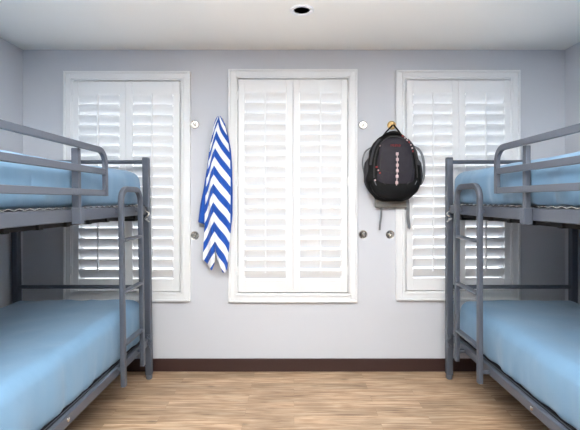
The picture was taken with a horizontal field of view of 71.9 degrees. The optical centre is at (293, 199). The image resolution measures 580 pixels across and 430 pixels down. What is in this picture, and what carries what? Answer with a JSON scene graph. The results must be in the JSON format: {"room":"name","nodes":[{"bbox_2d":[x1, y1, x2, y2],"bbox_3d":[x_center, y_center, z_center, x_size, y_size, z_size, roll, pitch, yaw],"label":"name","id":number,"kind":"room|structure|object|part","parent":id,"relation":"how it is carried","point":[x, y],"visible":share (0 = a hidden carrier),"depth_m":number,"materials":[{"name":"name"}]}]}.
{"room":"dormitory","nodes":[
{"label":"dormitory","id":0,"kind":"room"},
{"bbox_2d":[0,37,22,307],"bbox_3d":[-2.263,0.085,0.325,0.120,2.610,5.850,0,0,0],"label":"wall","id":1,"kind":"structure","parent":0,"point":[11,56],"depth_m":3.10,"materials":[{"name":"paint"}]},
{"bbox_2d":[0,0,579,49],"bbox_3d":[0.000,-1.310,0.325,4.646,0.180,6.090,0,0,0],"label":"ceiling","id":2,"kind":"structure","parent":0,"point":[26,24],"depth_m":2.78,"materials":[{"name":"white paint"}]},
{"bbox_2d":[290,4,313,16],"bbox_3d":[0.050,-1.280,2.570,0.156,0.139,0.156,0,0,0],"label":"recessed light","id":3,"kind":"object","parent":2,"relation":"in","point":[301,10],"visible":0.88,"depth_m":2.56,"materials":[{"name":"white paint"}]},
{"bbox_2d":[23,50,564,357],"bbox_3d":[0.000,0.085,3.320,4.646,2.610,0.140,0,0,0],"label":"wall","id":4,"kind":"structure","parent":0,"point":[379,325],"depth_m":3.25,"materials":[{"name":"paint"}]},
{"bbox_2d":[63,71,190,301],"bbox_3d":[-1.350,-0.111,3.300,1.024,1.858,0.160,0,0,0],"label":"window","id":5,"kind":"structure","parent":4,"relation":"in","point":[184,77],"depth_m":3.23,"materials":[{"name":"white paint"}]},
{"bbox_3d":[-1.361,-0.111,3.360,0.876,1.710,0.040,0,0,0],"label":"sash","id":6,"kind":"part","parent":5,"relation":"part of","materials":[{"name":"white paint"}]},
{"bbox_2d":[71,81,179,290],"bbox_3d":[-1.361,-0.111,3.243,0.882,1.702,0.059,0,0,0],"label":"plantation shutter","id":7,"kind":"object","parent":5,"relation":"attached to","point":[130,120],"visible":0.74,"depth_m":3.24,"materials":[{"name":"white paint"}]},
{"bbox_3d":[-1.579,-0.138,3.223,0.012,1.437,0.020,0,0,0],"label":"tilt rod","id":8,"kind":"part","parent":7,"relation":"part of","materials":[{"name":"white paint"}]},
{"bbox_3d":[-1.571,-0.111,3.254,0.447,1.702,0.036,0,0,0],"label":"shutter panel","id":9,"kind":"part","parent":7,"relation":"part of","materials":[{"name":"white paint"}]},
{"bbox_3d":[-1.144,-0.138,3.223,0.012,1.437,0.020,0,0,0],"label":"tilt rod","id":10,"kind":"part","parent":7,"relation":"part of","materials":[{"name":"white paint"}]},
{"bbox_3d":[-1.144,-0.111,3.250,0.433,1.702,0.028,0,0,0],"label":"shutter panel","id":11,"kind":"part","parent":7,"relation":"part of","materials":[{"name":"white paint"}]},
{"bbox_3d":[-1.361,-0.111,3.360,0.806,1.640,0.004,0,0,0],"label":"glass","id":12,"kind":"part","parent":5,"relation":"part of","materials":[{"name":"white glass"}]},
{"bbox_2d":[191,120,198,128],"bbox_3d":[-0.804,-0.613,3.222,0.072,0.072,0.055,0,0,0],"label":"wall hook","id":13,"kind":"object","parent":4,"relation":"attached to","point":[194,124],"visible":1,"depth_m":3.24,"materials":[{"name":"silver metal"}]},
{"bbox_2d":[191,231,198,239],"bbox_3d":[-0.804,0.288,3.222,0.072,0.072,0.055,0,0,0],"label":"wall hook","id":14,"kind":"object","parent":4,"relation":"attached to","point":[194,235],"visible":1,"depth_m":3.24,"materials":[{"name":"silver metal"}]},
{"bbox_2d":[228,69,357,302],"bbox_3d":[-0.009,-0.115,3.300,1.041,1.882,0.160,0,0,0],"label":"window","id":15,"kind":"structure","parent":4,"relation":"in","point":[234,75],"depth_m":3.23,"materials":[{"name":"white paint"}]},
{"bbox_2d":[237,79,348,291],"bbox_3d":[-0.009,-0.115,3.243,0.899,1.726,0.059,0,0,0],"label":"plantation shutter","id":16,"kind":"object","parent":15,"relation":"attached to","point":[268,109],"visible":1,"depth_m":3.24,"materials":[{"name":"white paint"}]},
{"bbox_3d":[-0.224,-0.115,3.254,0.456,1.726,0.036,0,0,0],"label":"shutter panel","id":17,"kind":"part","parent":16,"relation":"part of","materials":[{"name":"white paint"}]},
{"bbox_3d":[-0.231,-0.142,3.223,0.012,1.461,0.020,0,0,0],"label":"tilt rod","id":18,"kind":"part","parent":16,"relation":"part of","materials":[{"name":"white paint"}]},
{"bbox_3d":[0.213,-0.115,3.250,0.442,1.726,0.028,0,0,0],"label":"shutter panel","id":19,"kind":"part","parent":16,"relation":"part of","materials":[{"name":"white paint"}]},
{"bbox_3d":[0.213,-0.142,3.223,0.012,1.461,0.020,0,0,0],"label":"tilt rod","id":20,"kind":"part","parent":16,"relation":"part of","materials":[{"name":"white paint"}]},
{"bbox_3d":[-0.009,-0.115,3.360,0.823,1.664,0.004,0,0,0],"label":"glass","id":21,"kind":"part","parent":15,"relation":"part of","materials":[{"name":"white glass"}]},
{"bbox_2d":[127,358,475,371],"bbox_3d":[0.000,1.338,3.244,4.406,0.104,0.012,0,0,0],"label":"baseboard","id":22,"kind":"structure","parent":4,"relation":"attached to","point":[159,364],"depth_m":3.24,"materials":[{"name":"brown wood"}]},
{"bbox_2d":[359,230,367,238],"bbox_3d":[0.561,0.280,3.222,0.072,0.072,0.055,0,0,0],"label":"wall hook","id":23,"kind":"object","parent":4,"relation":"attached to","point":[363,234],"visible":1,"depth_m":3.24,"materials":[{"name":"silver metal"}]},
{"bbox_2d":[359,120,367,128],"bbox_3d":[0.561,-0.609,3.222,0.072,0.072,0.055,0,0,0],"label":"wall hook","id":24,"kind":"object","parent":4,"relation":"attached to","point":[363,124],"visible":1,"depth_m":3.24,"materials":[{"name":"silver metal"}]},
{"bbox_2d":[386,230,394,238],"bbox_3d":[0.780,0.280,3.222,0.072,0.072,0.055,0,0,0],"label":"wall hook","id":25,"kind":"object","parent":4,"relation":"attached to","point":[390,234],"visible":1,"depth_m":3.24,"materials":[{"name":"silver metal"}]},
{"bbox_2d":[387,121,395,129],"bbox_3d":[0.792,-0.605,3.222,0.072,0.072,0.055,0,0,0],"label":"wall hook","id":26,"kind":"object","parent":4,"relation":"attached to","point":[390,123],"visible":0.82,"depth_m":3.24,"materials":[{"name":"gold metal"}]},
{"bbox_2d":[362,124,424,229],"bbox_3d":[0.791,-0.184,3.130,0.500,0.852,0.193,0,0,0],"label":"backpack","id":27,"kind":"object","parent":26,"relation":"hanging from","point":[393,173],"visible":1,"depth_m":3.08,"materials":[{"name":"black fabric"}]},
{"bbox_3d":[0.784,-0.008,3.211,0.273,0.140,0.031,0,0,0],"label":"panel","id":28,"kind":"part","parent":27,"relation":"part of","materials":[{"name":"plastic"}]},
{"bbox_3d":[0.776,-0.512,3.139,0.177,0.055,0.047,0,0,0],"label":"grab handle","id":29,"kind":"part","parent":27,"relation":"part of","materials":[{"name":"black fabric"}]},
{"bbox_2d":[396,70,520,300],"bbox_3d":[1.325,-0.119,3.300,1.001,1.858,0.160,0,0,0],"label":"window","id":30,"kind":"structure","parent":4,"relation":"in","point":[402,294],"depth_m":3.23,"materials":[{"name":"white paint"}]},
{"bbox_3d":[1.334,-0.119,3.360,0.783,1.640,0.004,0,0,0],"label":"glass","id":31,"kind":"part","parent":30,"relation":"part of","materials":[{"name":"white glass"}]},
{"bbox_2d":[406,80,512,289],"bbox_3d":[1.334,-0.119,3.243,0.859,1.702,0.059,0,0,0],"label":"plantation shutter","id":32,"kind":"object","parent":30,"relation":"attached to","point":[436,119],"visible":0.84,"depth_m":3.24,"materials":[{"name":"white paint"}]},
{"bbox_3d":[1.129,-0.119,3.254,0.436,1.702,0.036,0,0,0],"label":"shutter panel","id":33,"kind":"part","parent":32,"relation":"part of","materials":[{"name":"white paint"}]},
{"bbox_3d":[1.122,-0.146,3.223,0.012,1.437,0.020,0,0,0],"label":"tilt rod","id":34,"kind":"part","parent":32,"relation":"part of","materials":[{"name":"white paint"}]},
{"bbox_3d":[1.546,-0.119,3.250,0.422,1.702,0.028,0,0,0],"label":"shutter panel","id":35,"kind":"part","parent":32,"relation":"part of","materials":[{"name":"white paint"}]},
{"bbox_3d":[1.546,-0.146,3.223,0.012,1.437,0.020,0,0,0],"label":"tilt rod","id":36,"kind":"part","parent":32,"relation":"part of","materials":[{"name":"white paint"}]},
{"bbox_3d":[-0.605,-0.638,3.222,0.072,0.072,0.055,0,0,0],"label":"wall hook","id":37,"kind":"object","parent":4,"relation":"attached to","visible":0},
{"bbox_2d":[198,116,232,272],"bbox_3d":[-0.628,-0.043,3.173,0.274,1.244,0.064,0,0,0],"label":"hanging towel","id":38,"kind":"object","parent":37,"relation":"hanging from","point":[216,206],"visible":1,"depth_m":3.16,"materials":[{"name":"fabric"}]},
{"bbox_2d":[64,372,549,429],"bbox_3d":[0.000,1.440,0.325,4.646,0.100,6.090,0,0,0],"label":"floor","id":39,"kind":"structure","parent":0,"point":[168,400],"depth_m":2.75,"materials":[{"name":"brown wood"}]},
{"bbox_2d":[0,119,152,429],"bbox_3d":[-1.634,0.529,2.090,1.121,1.721,2.088,0,0,0],"label":"bunk bed","id":40,"kind":"object","parent":39,"relation":"on","point":[13,221],"visible":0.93,"depth_m":2.44,"materials":[{"name":"grey metal"}]},
{"bbox_3d":[-2.157,0.515,3.110,0.073,1.680,0.048,0,0,0],"label":"post","id":41,"kind":"part","parent":40,"relation":"part of","materials":[{"name":"grey metal"}]},
{"bbox_3d":[-1.097,-0.162,1.742,0.026,0.278,1.198,0,0,0],"label":"guard rail","id":42,"kind":"part","parent":40,"relation":"part of","materials":[{"name":"grey metal"}]},
{"bbox_3d":[-1.161,0.044,2.090,0.007,0.006,1.980,0,0,0],"label":"edge cord","id":43,"kind":"part","parent":40,"relation":"part of","materials":[{"name":"white fabric"}]},
{"bbox_2d":[0,299,139,429],"bbox_3d":[-1.632,0.904,2.090,0.988,0.313,1.976,0,0,0],"label":"mattress","id":44,"kind":"object","parent":40,"relation":"on","point":[52,351],"visible":0.91,"depth_m":2.18,"materials":[{"name":"blue fabric"}]},
{"bbox_2d":[0,150,139,209],"bbox_3d":[-1.647,-0.090,2.089,0.989,0.259,1.974,0,0,0],"label":"mattress","id":45,"kind":"object","parent":40,"relation":"on","point":[10,173],"visible":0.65,"depth_m":1.95,"materials":[{"name":"blue fabric"}]},
{"bbox_3d":[-1.160,0.080,2.090,0.043,0.064,1.992,0,0,0],"label":"rail","id":46,"kind":"part","parent":40,"relation":"part of","materials":[{"name":"grey metal"}]},
{"bbox_3d":[-1.123,-0.074,2.066,0.042,0.388,0.031,0,0,0],"label":"guard post","id":47,"kind":"part","parent":40,"relation":"part of","materials":[{"name":"grey metal"}]},
{"bbox_3d":[-1.149,1.066,2.090,0.008,0.007,1.980,0,0,0],"label":"edge cord","id":48,"kind":"part","parent":40,"relation":"part of","materials":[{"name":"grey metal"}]},
{"bbox_3d":[-1.145,1.096,2.090,0.043,0.056,1.992,0,0,0],"label":"rail","id":49,"kind":"part","parent":40,"relation":"part of","materials":[{"name":"grey metal"}]},
{"bbox_3d":[-1.099,0.547,2.720,0.049,1.276,0.358,0,0,0],"label":"ladder frame","id":50,"kind":"part","parent":40,"relation":"part of","materials":[{"name":"grey metal"}]},
{"bbox_3d":[-1.138,0.515,3.110,0.073,1.680,0.048,0,0,0],"label":"post","id":51,"kind":"part","parent":40,"relation":"part of","materials":[{"name":"grey metal"}]},
{"bbox_2d":[445,123,579,429],"bbox_3d":[1.672,0.529,2.090,1.056,1.721,2.088,0,0,0],"label":"bunk bed","id":52,"kind":"object","parent":39,"relation":"on","point":[563,217],"visible":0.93,"depth_m":2.50,"materials":[{"name":"grey metal"}]},
{"bbox_3d":[1.206,0.515,3.110,0.048,1.680,0.048,0,0,0],"label":"post","id":53,"kind":"part","parent":52,"relation":"part of","materials":[{"name":"grey metal"}]},
{"bbox_3d":[1.168,0.516,2.690,0.030,1.255,0.388,0,0,0],"label":"ladder frame","id":54,"kind":"part","parent":52,"relation":"part of","materials":[{"name":"grey metal"}]},
{"bbox_3d":[1.246,1.073,2.090,0.042,0.055,1.992,0,0,0],"label":"rail","id":55,"kind":"part","parent":52,"relation":"part of","materials":[{"name":"grey metal"}]},
{"bbox_3d":[1.220,0.036,2.090,0.007,0.006,1.980,0,0,0],"label":"edge cord","id":56,"kind":"part","parent":52,"relation":"part of","materials":[{"name":"white fabric"}]},
{"bbox_3d":[1.219,0.072,2.090,0.042,0.064,1.992,0,0,0],"label":"rail","id":57,"kind":"part","parent":52,"relation":"part of","materials":[{"name":"grey metal"}]},
{"bbox_3d":[1.250,1.043,2.090,0.008,0.007,1.980,0,0,0],"label":"edge cord","id":58,"kind":"part","parent":52,"relation":"part of","materials":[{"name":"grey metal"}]},
{"bbox_2d":[455,151,579,206],"bbox_3d":[1.671,-0.096,2.091,0.953,0.253,1.977,0,0,0],"label":"mattress","id":59,"kind":"object","parent":52,"relation":"on","point":[484,177],"visible":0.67,"depth_m":2.11,"materials":[{"name":"blue fabric"}]},
{"bbox_2d":[460,300,579,429],"bbox_3d":[1.693,0.891,2.091,0.902,0.291,1.975,0,0,0],"label":"mattress","id":60,"kind":"object","parent":52,"relation":"on","point":[536,343],"visible":0.88,"depth_m":2.28,"materials":[{"name":"blue fabric"}]},
{"bbox_3d":[1.177,-0.078,2.026,0.027,0.396,0.031,0,0,0],"label":"guard post","id":61,"kind":"part","parent":52,"relation":"part of","materials":[{"name":"grey metal"}]},
{"bbox_3d":[1.155,-0.172,1.718,0.022,0.272,1.148,0,0,0],"label":"guard rail","id":62,"kind":"part","parent":52,"relation":"part of","materials":[{"name":"grey metal"}]},
{"bbox_3d":[2.170,0.515,3.110,0.048,1.680,0.048,0,0,0],"label":"post","id":63,"kind":"part","parent":52,"relation":"part of","materials":[{"name":"grey metal"}]},
{"bbox_2d":[565,42,579,303],"bbox_3d":[2.263,0.085,0.325,0.120,2.610,5.850,0,0,0],"label":"wall","id":64,"kind":"structure","parent":0,"point":[572,54],"depth_m":3.16,"materials":[{"name":"paint"}]}
]}

